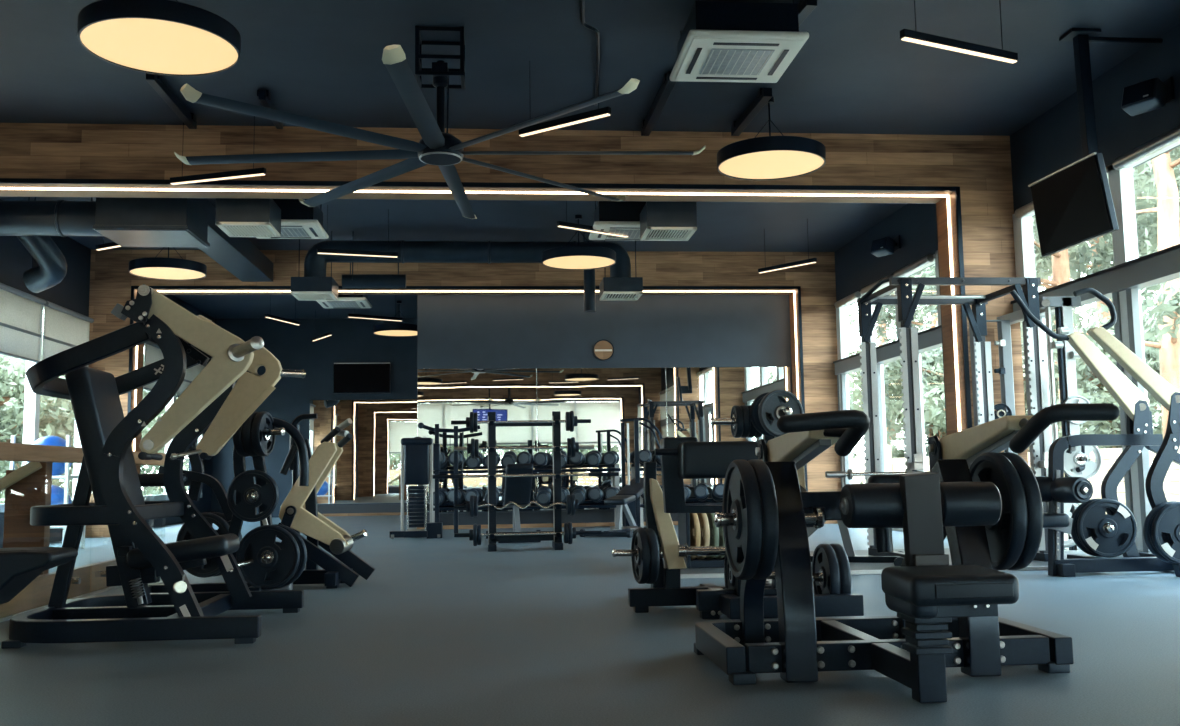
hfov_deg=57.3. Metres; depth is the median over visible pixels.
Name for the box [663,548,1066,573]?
mat
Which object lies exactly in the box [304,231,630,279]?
duct
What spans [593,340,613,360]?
wall clock
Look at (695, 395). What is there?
wall mirror
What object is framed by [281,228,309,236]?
grille
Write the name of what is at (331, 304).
grille
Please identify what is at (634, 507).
tower
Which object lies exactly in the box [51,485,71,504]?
ball
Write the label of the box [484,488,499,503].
dumbbell
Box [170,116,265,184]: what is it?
lamp
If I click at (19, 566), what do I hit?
weight bench
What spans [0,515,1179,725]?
floor
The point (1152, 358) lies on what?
bush
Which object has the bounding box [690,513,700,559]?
weight plate
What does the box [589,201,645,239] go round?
air conditioner
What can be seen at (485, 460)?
dumbbell
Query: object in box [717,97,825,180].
pendant lamp
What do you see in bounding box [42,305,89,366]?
blind
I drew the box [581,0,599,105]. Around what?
cable
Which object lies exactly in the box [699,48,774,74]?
grille
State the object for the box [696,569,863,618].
machine
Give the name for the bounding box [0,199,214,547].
wall
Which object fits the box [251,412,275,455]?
weight plate
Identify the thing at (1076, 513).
weight plate
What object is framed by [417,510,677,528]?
baseboard
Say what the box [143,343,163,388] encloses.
blind
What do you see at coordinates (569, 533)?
barbell
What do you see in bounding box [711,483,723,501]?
dumbbell
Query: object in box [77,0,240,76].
pendant lamp
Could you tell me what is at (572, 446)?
barbell
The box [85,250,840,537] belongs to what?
wall
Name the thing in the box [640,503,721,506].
shelf
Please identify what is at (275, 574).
weight plate
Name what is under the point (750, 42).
air conditioner
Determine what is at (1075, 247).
leafy tree
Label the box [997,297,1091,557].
machine
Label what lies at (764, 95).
rail
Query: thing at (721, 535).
weight plate
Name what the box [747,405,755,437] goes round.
weight plate
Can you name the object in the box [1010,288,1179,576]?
machine
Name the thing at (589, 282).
duct
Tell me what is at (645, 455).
dumbbell
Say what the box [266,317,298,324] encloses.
diffuser
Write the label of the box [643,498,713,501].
shelf
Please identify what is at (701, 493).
dumbbell
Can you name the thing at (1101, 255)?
pine tree
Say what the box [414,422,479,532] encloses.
station
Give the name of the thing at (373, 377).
television
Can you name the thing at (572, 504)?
barbell
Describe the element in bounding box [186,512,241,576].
weight plate
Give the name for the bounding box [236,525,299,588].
weight plate
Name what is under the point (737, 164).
diffuser
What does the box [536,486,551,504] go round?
dumbbell
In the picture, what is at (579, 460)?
dumbbell
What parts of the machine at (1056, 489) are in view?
seat, seat post, pulldown arm, frame, pulldown arm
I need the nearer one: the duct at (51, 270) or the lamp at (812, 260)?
the duct at (51, 270)
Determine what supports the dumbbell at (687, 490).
on the dumbbell rack at (640, 465)
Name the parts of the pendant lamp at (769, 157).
lamp shade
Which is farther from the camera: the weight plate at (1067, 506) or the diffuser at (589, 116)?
the weight plate at (1067, 506)
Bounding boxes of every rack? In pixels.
[10,435,84,548]
[433,464,621,525]
[488,411,562,551]
[639,464,721,526]
[678,513,723,567]
[857,277,1050,561]
[969,320,1016,453]
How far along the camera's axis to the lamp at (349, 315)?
19.14 m
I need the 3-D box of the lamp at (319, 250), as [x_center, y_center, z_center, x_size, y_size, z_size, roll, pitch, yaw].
[-2.935,-1.669,13.671,1.006,0.625,0.045,1,-6,-18]
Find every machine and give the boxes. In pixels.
[1,284,305,648]
[138,417,308,592]
[276,413,374,587]
[612,407,791,612]
[694,403,1119,702]
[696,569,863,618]
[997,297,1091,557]
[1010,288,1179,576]
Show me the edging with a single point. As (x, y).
(1028, 568)
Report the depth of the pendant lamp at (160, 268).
14.38 m
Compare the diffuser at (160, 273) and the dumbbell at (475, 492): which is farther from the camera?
the dumbbell at (475, 492)
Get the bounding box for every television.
[333,362,390,393]
[1028,28,1162,256]
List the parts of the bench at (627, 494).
seat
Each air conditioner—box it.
[256,199,328,238]
[317,295,371,307]
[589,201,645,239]
[669,0,808,82]
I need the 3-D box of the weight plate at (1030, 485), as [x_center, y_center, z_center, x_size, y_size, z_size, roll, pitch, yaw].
[1.694,0.598,4.372,0.061,0.471,0.471,0,-6,-5]
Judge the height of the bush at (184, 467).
4.944 m
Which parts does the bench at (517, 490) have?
seat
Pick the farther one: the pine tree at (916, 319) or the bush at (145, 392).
the pine tree at (916, 319)
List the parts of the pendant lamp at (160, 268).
lamp shade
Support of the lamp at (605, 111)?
hanging from the ceiling
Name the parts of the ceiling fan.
blade, blade, blade, blade, blade, blade, blade, blade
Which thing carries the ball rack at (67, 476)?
on the floor
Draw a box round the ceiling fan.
[174,26,705,218]
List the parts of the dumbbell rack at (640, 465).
rack leg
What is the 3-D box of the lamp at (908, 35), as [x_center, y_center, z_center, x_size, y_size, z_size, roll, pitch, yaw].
[2.488,-2.407,7.292,1.021,0.625,0.045,2,-7,-26]
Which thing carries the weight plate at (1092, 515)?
on the machine at (1056, 489)
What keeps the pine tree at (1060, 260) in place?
on the ground
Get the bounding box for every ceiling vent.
[215,198,280,236]
[291,231,337,300]
[599,240,642,299]
[640,202,696,240]
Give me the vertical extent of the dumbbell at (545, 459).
0.221 m
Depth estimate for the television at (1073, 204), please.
8.41 m
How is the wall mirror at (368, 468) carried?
attached to the wall at (352, 340)
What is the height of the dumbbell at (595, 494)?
0.239 m
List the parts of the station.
panel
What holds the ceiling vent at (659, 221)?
in the ceiling
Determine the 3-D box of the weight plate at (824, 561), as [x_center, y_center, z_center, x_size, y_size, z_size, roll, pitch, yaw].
[1.319,1.198,6.043,0.059,0.370,0.370,0,-6,-5]
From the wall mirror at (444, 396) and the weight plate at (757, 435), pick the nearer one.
the weight plate at (757, 435)
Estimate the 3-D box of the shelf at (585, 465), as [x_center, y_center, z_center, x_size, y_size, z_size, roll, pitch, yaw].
[-0.976,1.581,16.458,2.840,0.049,0.056,0,-6,-5]
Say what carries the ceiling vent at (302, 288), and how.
in the ceiling
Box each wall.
[0,123,1027,463]
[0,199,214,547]
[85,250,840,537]
[211,318,416,516]
[417,294,791,513]
[834,23,1179,305]
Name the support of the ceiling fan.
hanging from the ceiling
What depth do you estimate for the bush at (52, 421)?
18.25 m
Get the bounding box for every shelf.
[433,468,620,473]
[433,505,615,510]
[439,500,603,505]
[444,464,614,469]
[639,467,660,470]
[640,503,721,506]
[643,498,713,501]
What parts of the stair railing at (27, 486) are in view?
railing post, sloping handrail, railing post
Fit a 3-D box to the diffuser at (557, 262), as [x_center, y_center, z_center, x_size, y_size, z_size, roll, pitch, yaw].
[-0.145,-1.333,14.260,0.948,0.013,0.948,0,-6,-5]
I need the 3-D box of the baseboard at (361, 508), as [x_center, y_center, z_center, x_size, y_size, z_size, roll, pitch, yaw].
[-4.585,3.113,22.875,2.780,0.240,0.035,0,-6,-5]
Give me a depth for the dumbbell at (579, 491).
15.99 m
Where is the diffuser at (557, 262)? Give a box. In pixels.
[543,256,614,268]
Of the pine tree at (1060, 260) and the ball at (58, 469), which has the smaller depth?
the ball at (58, 469)
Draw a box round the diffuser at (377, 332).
[375,330,416,335]
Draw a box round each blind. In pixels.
[0,289,40,359]
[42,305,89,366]
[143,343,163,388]
[177,364,204,395]
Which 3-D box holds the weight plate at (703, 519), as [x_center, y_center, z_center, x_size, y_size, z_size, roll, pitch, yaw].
[0.916,1.420,9.013,0.047,0.430,0.430,0,-6,-12]
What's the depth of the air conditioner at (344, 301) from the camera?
17.30 m
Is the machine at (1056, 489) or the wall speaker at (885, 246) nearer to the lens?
the machine at (1056, 489)
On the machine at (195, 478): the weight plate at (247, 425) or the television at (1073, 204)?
the weight plate at (247, 425)
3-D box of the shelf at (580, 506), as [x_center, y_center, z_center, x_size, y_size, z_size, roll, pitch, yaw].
[-0.931,2.139,15.978,2.840,0.049,0.056,0,-6,-5]
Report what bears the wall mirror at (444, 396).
attached to the wall at (651, 330)
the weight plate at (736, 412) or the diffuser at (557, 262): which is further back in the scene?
the diffuser at (557, 262)
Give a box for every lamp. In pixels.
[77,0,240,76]
[96,237,121,250]
[129,247,206,279]
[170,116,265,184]
[265,295,299,324]
[312,310,331,340]
[317,205,397,257]
[348,314,401,320]
[373,301,416,336]
[518,46,610,136]
[542,215,615,269]
[557,201,628,237]
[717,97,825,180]
[758,219,816,272]
[900,0,1017,62]
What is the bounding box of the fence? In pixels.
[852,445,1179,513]
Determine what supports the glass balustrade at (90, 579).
on the floor
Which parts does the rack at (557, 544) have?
rack post, rack post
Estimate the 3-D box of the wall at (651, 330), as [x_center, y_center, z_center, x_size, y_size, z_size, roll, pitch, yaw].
[0.278,0.443,17.082,5.940,4.220,0.300,0,-6,-5]
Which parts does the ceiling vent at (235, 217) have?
frame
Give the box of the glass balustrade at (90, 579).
[0,442,165,621]
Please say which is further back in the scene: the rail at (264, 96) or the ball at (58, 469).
the ball at (58, 469)
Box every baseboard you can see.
[317,504,416,516]
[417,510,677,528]
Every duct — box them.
[0,197,102,236]
[17,197,66,292]
[92,197,272,281]
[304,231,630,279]
[342,240,405,287]
[584,241,595,311]
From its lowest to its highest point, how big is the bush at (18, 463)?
4.590 m
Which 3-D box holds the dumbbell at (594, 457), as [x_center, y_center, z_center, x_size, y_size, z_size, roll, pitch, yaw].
[0.064,1.452,16.403,0.216,0.258,0.377,-1,-6,6]
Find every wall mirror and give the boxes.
[309,399,416,503]
[417,368,537,511]
[537,368,666,510]
[666,367,790,502]
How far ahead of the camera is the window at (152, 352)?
18.76 m
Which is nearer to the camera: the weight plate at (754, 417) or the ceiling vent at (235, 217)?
the weight plate at (754, 417)
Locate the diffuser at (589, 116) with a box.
[520,113,609,136]
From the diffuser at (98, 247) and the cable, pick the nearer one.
the cable
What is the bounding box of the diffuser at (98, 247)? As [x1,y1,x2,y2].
[96,245,121,250]
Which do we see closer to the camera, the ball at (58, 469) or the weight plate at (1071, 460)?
the weight plate at (1071, 460)
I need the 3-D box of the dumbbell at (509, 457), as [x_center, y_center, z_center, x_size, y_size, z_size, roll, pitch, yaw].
[-1.222,1.459,16.292,0.216,0.277,0.383,-1,-6,2]
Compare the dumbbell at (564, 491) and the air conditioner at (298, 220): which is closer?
the air conditioner at (298, 220)
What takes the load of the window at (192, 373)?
in the wall at (72, 293)
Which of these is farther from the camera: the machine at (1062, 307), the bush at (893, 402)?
the bush at (893, 402)
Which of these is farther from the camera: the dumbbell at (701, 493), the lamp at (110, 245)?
the dumbbell at (701, 493)
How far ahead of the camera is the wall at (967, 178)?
10.81 m
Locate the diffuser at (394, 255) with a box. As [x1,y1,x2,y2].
[318,253,396,257]
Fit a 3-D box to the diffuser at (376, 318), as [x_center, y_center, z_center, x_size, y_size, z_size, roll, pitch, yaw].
[-3.808,-0.780,19.165,1.004,0.012,0.036,3,-7,-34]
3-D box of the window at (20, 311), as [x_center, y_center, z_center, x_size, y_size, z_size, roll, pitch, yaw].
[-7.144,0.438,13.164,0.215,2.740,1.800,0,-6,-5]
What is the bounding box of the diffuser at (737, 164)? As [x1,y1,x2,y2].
[719,150,823,178]
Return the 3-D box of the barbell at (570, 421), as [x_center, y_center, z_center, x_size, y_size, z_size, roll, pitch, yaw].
[-0.751,0.644,11.821,1.527,0.229,0.229,0,-6,-5]
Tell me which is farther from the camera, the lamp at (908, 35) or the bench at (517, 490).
the bench at (517, 490)
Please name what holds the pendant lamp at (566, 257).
hanging from the ceiling
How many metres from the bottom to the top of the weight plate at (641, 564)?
0.320 m
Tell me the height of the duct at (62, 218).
0.761 m
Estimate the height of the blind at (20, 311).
0.810 m
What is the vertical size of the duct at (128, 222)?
0.730 m
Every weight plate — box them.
[176,513,228,577]
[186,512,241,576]
[227,470,278,521]
[233,424,248,456]
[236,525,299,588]
[242,412,258,455]
[245,524,306,587]
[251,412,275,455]
[631,528,650,583]
[645,528,659,583]
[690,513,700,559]
[696,513,709,558]
[706,513,718,558]
[715,526,724,558]
[722,459,761,579]
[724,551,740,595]
[731,405,742,437]
[740,405,749,437]
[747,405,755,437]
[748,459,778,579]
[750,392,786,435]
[754,405,761,437]
[758,390,802,436]
[812,544,840,594]
[829,543,850,593]
[969,452,1027,569]
[985,452,1042,569]
[994,403,1011,418]
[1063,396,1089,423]
[1064,446,1101,478]
[1064,503,1080,547]
[1071,498,1126,556]
[1077,499,1136,557]
[1143,501,1179,563]
[1152,501,1179,563]
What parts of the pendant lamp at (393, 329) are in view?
lamp shade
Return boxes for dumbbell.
[429,488,447,505]
[440,451,448,469]
[447,489,465,504]
[448,451,465,469]
[464,489,483,503]
[466,452,482,468]
[483,452,500,467]
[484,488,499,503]
[501,451,516,467]
[517,451,534,464]
[534,452,552,466]
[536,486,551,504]
[561,450,566,467]
[561,487,569,502]
[569,451,585,466]
[572,485,585,503]
[586,450,601,466]
[588,487,603,501]
[602,451,619,465]
[604,487,619,498]
[639,449,651,465]
[656,455,660,465]
[684,486,690,499]
[694,484,708,500]
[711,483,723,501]
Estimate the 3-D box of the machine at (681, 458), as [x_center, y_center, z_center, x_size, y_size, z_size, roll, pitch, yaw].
[0.720,0.876,6.555,1.229,1.184,1.250,0,-6,-5]
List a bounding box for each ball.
[33,436,71,475]
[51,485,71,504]
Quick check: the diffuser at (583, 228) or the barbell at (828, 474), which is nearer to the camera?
the barbell at (828, 474)
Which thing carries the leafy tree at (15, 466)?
on the ground
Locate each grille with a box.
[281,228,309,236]
[329,302,358,307]
[606,229,639,237]
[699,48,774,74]
[870,237,886,251]
[1122,78,1154,105]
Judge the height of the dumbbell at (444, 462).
0.283 m
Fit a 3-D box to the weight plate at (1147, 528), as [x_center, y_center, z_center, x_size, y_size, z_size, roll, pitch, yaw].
[4.229,1.225,7.805,0.450,0.450,0.047,-1,-6,1]
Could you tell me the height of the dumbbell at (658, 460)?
0.278 m
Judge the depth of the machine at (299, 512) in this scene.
8.07 m
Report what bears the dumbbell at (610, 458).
on the dumbbell rack at (584, 467)
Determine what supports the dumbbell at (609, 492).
on the dumbbell rack at (584, 467)
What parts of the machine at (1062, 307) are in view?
guide rod, post, frame post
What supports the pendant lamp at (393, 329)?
hanging from the ceiling
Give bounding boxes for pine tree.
[847,234,1088,389]
[849,292,937,434]
[894,162,1179,427]
[938,153,1179,504]
[1020,146,1179,494]
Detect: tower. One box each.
[390,438,442,538]
[610,418,661,532]
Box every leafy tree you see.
[0,461,55,494]
[61,456,188,480]
[847,269,943,458]
[1025,192,1157,461]
[1034,242,1097,396]
[1141,157,1179,205]
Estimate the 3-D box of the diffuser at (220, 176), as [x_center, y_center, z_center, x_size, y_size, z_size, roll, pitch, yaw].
[-3.487,-1.721,10.104,1.002,0.012,0.036,-3,-6,16]
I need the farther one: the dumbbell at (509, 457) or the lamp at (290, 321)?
the lamp at (290, 321)
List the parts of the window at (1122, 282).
sash, frame, frame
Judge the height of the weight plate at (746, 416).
0.200 m
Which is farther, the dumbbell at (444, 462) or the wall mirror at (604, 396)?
the wall mirror at (604, 396)
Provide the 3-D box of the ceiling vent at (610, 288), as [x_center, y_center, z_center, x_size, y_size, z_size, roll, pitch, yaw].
[0.431,-1.391,15.319,0.550,0.936,0.600,0,-6,-5]
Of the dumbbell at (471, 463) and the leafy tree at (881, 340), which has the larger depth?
the leafy tree at (881, 340)
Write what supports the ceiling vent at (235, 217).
in the ceiling
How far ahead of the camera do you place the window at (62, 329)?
14.80 m
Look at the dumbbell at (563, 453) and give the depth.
16.19 m
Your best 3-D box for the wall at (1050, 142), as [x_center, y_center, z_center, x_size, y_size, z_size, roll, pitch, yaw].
[4.704,-2.222,8.408,0.250,0.830,31.400,0,-6,-5]
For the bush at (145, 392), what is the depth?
24.69 m
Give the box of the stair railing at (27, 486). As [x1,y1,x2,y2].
[0,462,51,574]
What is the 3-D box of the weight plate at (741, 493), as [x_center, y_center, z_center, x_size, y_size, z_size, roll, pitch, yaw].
[0.599,0.619,4.276,0.061,0.471,0.471,0,-6,-5]
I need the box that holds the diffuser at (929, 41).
[901,37,1016,62]
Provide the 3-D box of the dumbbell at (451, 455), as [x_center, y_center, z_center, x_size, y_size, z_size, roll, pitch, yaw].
[-1.993,1.464,16.225,0.216,0.276,0.382,-1,-6,4]
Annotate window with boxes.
[0,283,45,511]
[36,301,93,501]
[143,341,175,500]
[175,363,207,497]
[833,250,946,536]
[1011,126,1179,557]
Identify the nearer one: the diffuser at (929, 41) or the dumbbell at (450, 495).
the diffuser at (929, 41)
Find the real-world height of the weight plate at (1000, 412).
0.200 m
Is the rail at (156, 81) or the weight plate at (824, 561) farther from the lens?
the rail at (156, 81)
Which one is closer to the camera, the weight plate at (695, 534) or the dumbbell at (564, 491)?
the weight plate at (695, 534)
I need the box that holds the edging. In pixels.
[680,566,1047,578]
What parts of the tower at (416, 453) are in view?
rail, guide rod, frame, guide rod, rail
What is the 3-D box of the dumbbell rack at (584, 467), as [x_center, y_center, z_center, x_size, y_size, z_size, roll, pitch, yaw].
[-0.957,2.017,16.265,2.850,0.957,0.604,0,-6,-5]
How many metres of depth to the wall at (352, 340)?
23.09 m
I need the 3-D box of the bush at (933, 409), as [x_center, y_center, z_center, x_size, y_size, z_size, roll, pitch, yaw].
[9.513,1.377,24.775,6.475,4.590,4.759,1,-6,-22]
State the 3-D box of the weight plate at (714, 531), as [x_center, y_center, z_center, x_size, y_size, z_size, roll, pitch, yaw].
[0.993,1.420,9.019,0.047,0.430,0.430,0,-6,-12]
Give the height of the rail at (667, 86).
0.100 m
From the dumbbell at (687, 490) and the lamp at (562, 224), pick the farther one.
the dumbbell at (687, 490)
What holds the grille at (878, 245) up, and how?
attached to the wall speaker at (885, 246)
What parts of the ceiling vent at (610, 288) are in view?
frame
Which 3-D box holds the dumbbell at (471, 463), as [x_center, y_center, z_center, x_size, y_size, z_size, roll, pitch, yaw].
[-1.736,1.462,16.247,0.215,0.279,0.383,-1,-6,4]
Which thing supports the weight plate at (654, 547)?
on the machine at (681, 458)
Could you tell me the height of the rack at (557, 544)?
1.500 m
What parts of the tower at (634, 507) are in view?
tower post, guide rod, frame, tower post, arm, arm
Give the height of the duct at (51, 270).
1.254 m
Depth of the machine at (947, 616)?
4.13 m
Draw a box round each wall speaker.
[870,235,900,256]
[1121,77,1174,115]
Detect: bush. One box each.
[0,336,161,496]
[0,354,74,503]
[52,389,176,495]
[60,392,188,494]
[848,350,946,456]
[860,355,1101,492]
[1022,315,1162,492]
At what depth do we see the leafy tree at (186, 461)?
32.88 m
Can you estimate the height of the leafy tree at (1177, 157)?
11.300 m
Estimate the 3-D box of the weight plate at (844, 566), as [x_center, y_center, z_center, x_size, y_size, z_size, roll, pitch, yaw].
[1.379,1.198,6.048,0.059,0.370,0.370,0,-6,-5]
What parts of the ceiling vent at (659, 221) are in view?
frame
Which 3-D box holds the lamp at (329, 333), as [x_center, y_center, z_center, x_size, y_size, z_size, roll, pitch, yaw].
[-5.382,-0.805,21.687,0.045,0.625,1.063,3,-7,-33]
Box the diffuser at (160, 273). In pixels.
[130,267,204,279]
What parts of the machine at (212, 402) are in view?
leg, post, frame, locking knob, seat, badge plate, press arm, badge plate, press arm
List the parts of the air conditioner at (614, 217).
panel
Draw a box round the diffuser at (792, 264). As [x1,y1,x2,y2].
[759,262,815,272]
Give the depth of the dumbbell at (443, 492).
15.83 m
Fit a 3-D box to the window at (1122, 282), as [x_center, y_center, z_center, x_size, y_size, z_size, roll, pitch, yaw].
[4.571,-0.081,8.601,0.205,3.395,4.650,0,-6,-5]
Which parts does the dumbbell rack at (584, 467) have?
rack leg, rack leg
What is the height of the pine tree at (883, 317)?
12.920 m
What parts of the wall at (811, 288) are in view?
edge trim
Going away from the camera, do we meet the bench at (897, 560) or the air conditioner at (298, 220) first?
the bench at (897, 560)
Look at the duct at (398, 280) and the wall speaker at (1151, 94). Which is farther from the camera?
the duct at (398, 280)
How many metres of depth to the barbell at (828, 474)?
8.80 m
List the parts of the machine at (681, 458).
panel, frame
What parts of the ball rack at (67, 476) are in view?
rack post, rack post, rack post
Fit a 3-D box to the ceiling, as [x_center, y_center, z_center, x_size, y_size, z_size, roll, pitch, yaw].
[-1.042,-2.701,7.963,11.670,0.200,31.800,0,-6,-5]
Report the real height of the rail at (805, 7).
0.100 m
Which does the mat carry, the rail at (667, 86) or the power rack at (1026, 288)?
the power rack at (1026, 288)
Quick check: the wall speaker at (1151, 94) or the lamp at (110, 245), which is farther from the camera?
the lamp at (110, 245)
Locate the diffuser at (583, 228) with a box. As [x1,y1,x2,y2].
[558,226,627,237]
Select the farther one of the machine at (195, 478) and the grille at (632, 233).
the grille at (632, 233)
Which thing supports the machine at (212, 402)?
on the floor
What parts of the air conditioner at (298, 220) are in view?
panel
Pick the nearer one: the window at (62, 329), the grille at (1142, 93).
the grille at (1142, 93)
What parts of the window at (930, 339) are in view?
sash, frame, frame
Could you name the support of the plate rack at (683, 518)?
on the mat
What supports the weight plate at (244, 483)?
on the machine at (195, 478)
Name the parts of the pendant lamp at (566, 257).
lamp shade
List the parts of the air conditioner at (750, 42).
panel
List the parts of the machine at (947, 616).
lever arm, mast rod, frame, mast plate, seat, seat panel, lever arm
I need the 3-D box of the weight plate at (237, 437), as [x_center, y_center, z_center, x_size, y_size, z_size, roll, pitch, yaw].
[-2.317,0.479,7.263,0.057,0.300,0.300,-1,-6,5]
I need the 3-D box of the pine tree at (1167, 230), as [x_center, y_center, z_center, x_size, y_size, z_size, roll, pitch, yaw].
[8.691,-2.946,16.754,5.410,11.159,5.642,0,-6,-7]
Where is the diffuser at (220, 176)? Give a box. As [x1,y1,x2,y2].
[171,173,264,184]
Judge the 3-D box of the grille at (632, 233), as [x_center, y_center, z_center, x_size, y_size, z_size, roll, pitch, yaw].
[0.435,-1.520,12.710,0.454,0.009,0.432,0,-6,-5]
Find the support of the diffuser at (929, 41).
attached to the lamp at (908, 35)
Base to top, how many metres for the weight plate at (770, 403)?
0.290 m
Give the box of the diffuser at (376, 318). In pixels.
[348,317,398,320]
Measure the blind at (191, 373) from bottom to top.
0.810 m
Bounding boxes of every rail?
[146,73,196,128]
[257,90,284,128]
[641,72,676,135]
[731,88,771,135]
[798,0,817,24]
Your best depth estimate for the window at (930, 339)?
14.99 m
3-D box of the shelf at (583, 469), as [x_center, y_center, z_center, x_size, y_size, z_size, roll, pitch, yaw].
[-0.954,1.619,16.201,2.840,0.049,0.056,0,-6,-5]
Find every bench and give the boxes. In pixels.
[0,547,77,603]
[486,464,540,542]
[580,477,643,537]
[807,520,904,565]
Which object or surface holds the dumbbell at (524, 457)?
on the dumbbell rack at (584, 467)
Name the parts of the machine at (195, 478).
lever arm, lever arm, frame, link rod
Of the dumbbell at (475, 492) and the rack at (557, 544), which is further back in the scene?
the dumbbell at (475, 492)
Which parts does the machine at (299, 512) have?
cable frame, lever arm, foot rail, frame, lever arm, foot rail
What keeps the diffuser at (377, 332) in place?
attached to the pendant lamp at (393, 329)
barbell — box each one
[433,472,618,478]
[451,411,590,432]
[454,437,593,458]
[454,494,578,517]
[454,522,601,545]
[825,469,929,479]
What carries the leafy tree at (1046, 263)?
on the ground
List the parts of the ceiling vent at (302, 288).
frame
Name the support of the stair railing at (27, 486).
on the floor
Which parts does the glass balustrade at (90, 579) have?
handrail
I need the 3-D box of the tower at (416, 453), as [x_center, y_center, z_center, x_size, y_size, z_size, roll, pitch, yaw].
[-2.302,1.660,14.387,0.680,1.320,0.550,0,-6,-5]
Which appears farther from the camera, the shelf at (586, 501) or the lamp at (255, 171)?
the shelf at (586, 501)
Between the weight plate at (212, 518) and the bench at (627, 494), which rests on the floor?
the bench at (627, 494)
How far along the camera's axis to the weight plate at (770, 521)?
4.08 m
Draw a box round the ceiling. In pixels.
[0,0,1179,318]
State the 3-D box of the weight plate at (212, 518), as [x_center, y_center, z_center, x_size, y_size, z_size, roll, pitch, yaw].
[-2.701,1.277,7.576,0.450,0.450,0.047,-2,-6,14]
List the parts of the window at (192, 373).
frame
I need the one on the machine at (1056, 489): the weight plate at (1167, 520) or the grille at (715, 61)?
the weight plate at (1167, 520)
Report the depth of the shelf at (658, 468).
16.34 m
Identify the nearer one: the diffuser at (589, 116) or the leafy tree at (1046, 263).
the diffuser at (589, 116)

